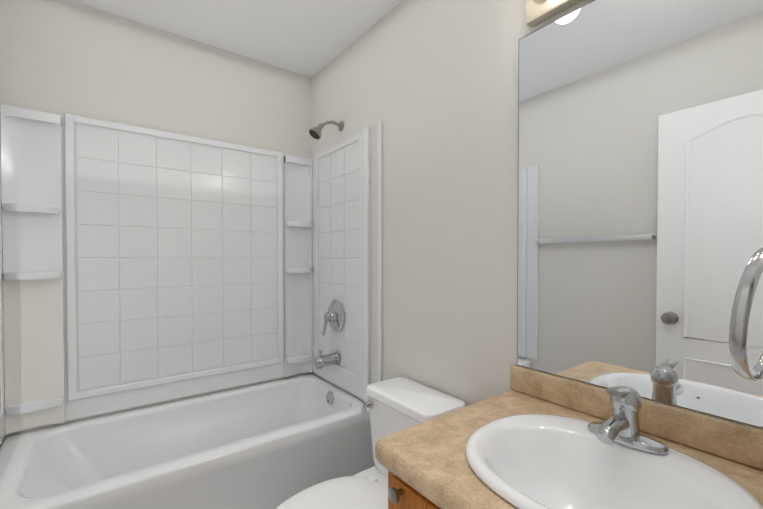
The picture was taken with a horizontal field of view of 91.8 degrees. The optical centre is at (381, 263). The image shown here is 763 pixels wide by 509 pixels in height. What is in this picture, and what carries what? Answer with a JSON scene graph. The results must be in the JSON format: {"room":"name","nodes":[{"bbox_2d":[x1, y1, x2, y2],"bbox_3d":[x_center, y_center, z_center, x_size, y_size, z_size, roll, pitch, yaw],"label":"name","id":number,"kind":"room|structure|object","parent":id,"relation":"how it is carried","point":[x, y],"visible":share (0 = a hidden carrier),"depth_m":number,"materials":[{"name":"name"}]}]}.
{"room":"bathroom","nodes":[
{"label":"bathroom","id":0,"kind":"room"},
{"bbox_2d":[0,0,311,437],"bbox_3d":[-1.126,0.006,2.159,1.760,2.562,0.120,-1,1,-37],"label":"wall","id":1,"kind":"structure","parent":0,"point":[62,57],"depth_m":1.96,"materials":[{"name":"white paint"}]},
{"bbox_2d":[0,103,381,443],"bbox_3d":[-0.844,0.012,1.786,1.517,1.492,0.809,-1,1,-37],"label":"tub surround","id":2,"kind":"object","parent":1,"relation":"attached to","point":[140,266],"visible":0.96,"depth_m":1.99,"materials":[{"name":"white plastic"}]},
{"bbox_2d":[314,350,339,369],"bbox_3d":[-0.330,0.566,2.206,0.147,0.109,0.078,-1,1,-37],"label":"tub spout","id":3,"kind":"object","parent":2,"relation":"attached to","point":[325,360],"visible":1,"depth_m":2.18,"materials":[{"name":"silver metal"}]},
{"bbox_2d":[322,300,344,335],"bbox_3d":[-0.314,0.328,2.226,0.096,0.208,0.192,-1,1,-37],"label":"shower valve","id":4,"kind":"object","parent":2,"relation":"attached to","point":[334,317],"visible":1,"depth_m":2.21,"materials":[{"name":"silver metal"}]},
{"bbox_2d":[72,0,400,77],"bbox_3d":[-0.387,-1.300,1.162,1.760,0.080,2.570,-1,1,-37],"label":"ceiling","id":5,"kind":"structure","parent":0,"point":[310,38],"depth_m":1.95,"materials":[{"name":"white paint"}]},
{"bbox_2d":[311,0,762,428],"bbox_3d":[0.303,0.014,1.629,0.120,2.562,2.450,-1,1,-37],"label":"wall","id":6,"kind":"structure","parent":0,"point":[432,85],"depth_m":1.57,"materials":[{"name":"white paint"}]},
{"bbox_2d":[309,120,343,139],"bbox_3d":[-0.327,-0.791,2.175,0.211,0.139,0.078,-1,1,-37],"label":"shower head","id":7,"kind":"object","parent":6,"relation":"attached to","point":[315,132],"visible":1,"depth_m":2.15},
{"bbox_2d":[525,0,581,26],"bbox_3d":[0.642,-0.866,0.938,0.154,0.158,0.660,-1,1,-37],"label":"sconce","id":8,"kind":"object","parent":6,"relation":"attached to","point":[538,11],"visible":0.97,"depth_m":1.18,"materials":[{"name":"beige"}]},
{"bbox_2d":[517,0,762,426],"bbox_3d":[0.696,-0.206,0.999,0.007,1.130,0.728,-1,1,-37],"label":"mirror","id":9,"kind":"object","parent":6,"relation":"attached to","point":[640,192],"visible":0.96,"depth_m":0.99,"materials":[{"name":"clear glass"}]},
{"bbox_3d":[-0.206,1.335,0.962,1.760,0.060,3.170,-1,1,-37],"label":"floor","id":10,"kind":"structure","parent":0,"visible":0},
{"bbox_2d":[0,373,374,508],"bbox_3d":[-0.860,1.032,1.822,1.514,0.520,0.757,-1,1,-37],"label":"bathtub","id":11,"kind":"object","parent":10,"relation":"on","point":[272,444],"visible":0.83,"depth_m":1.74,"materials":[{"name":"white plastic"}]},
{"bbox_2d":[276,377,465,508],"bbox_3d":[-0.077,0.922,1.399,0.753,0.752,0.420,-1,1,-37],"label":"toilet","id":12,"kind":"object","parent":10,"relation":"on","point":[395,405],"visible":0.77,"depth_m":1.46,"materials":[{"name":"white ceramic"}]},
{"bbox_2d":[375,365,762,508],"bbox_3d":[0.445,0.835,0.836,0.621,0.943,0.749,-1,1,-37],"label":"bathroom vanity","id":13,"kind":"object","parent":10,"relation":"on","point":[426,465],"visible":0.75,"depth_m":0.90,"materials":[{"name":"brown wood"}]},
{"bbox_2d":[465,414,762,508],"bbox_3d":[0.455,0.510,0.798,0.470,0.158,0.536,-1,1,-37],"label":"sink","id":14,"kind":"object","parent":13,"relation":"in","point":[534,461],"visible":0.94,"depth_m":0.88,"materials":[{"name":"white ceramic"}]},
{"bbox_2d":[588,386,667,454],"bbox_3d":[0.559,0.361,0.875,0.163,0.138,0.170,-1,1,-37],"label":"faucet","id":15,"kind":"object","parent":14,"relation":"on","point":[621,425],"visible":1,"depth_m":0.87,"materials":[{"name":"silver metal"}]},
{"bbox_3d":[0.353,0.035,0.206,1.520,2.562,0.120,-1,1,-37],"label":"wall","id":16,"kind":"structure","parent":0,"visible":0},
{"bbox_2d":[729,247,762,379],"bbox_3d":[0.481,0.045,0.433,0.165,0.197,0.085,-1,1,-37],"label":"towel ring","id":17,"kind":"object","parent":16,"relation":"attached to","point":[744,297],"visible":1,"depth_m":0.41,"materials":[{"name":"silver metal"}]}
]}

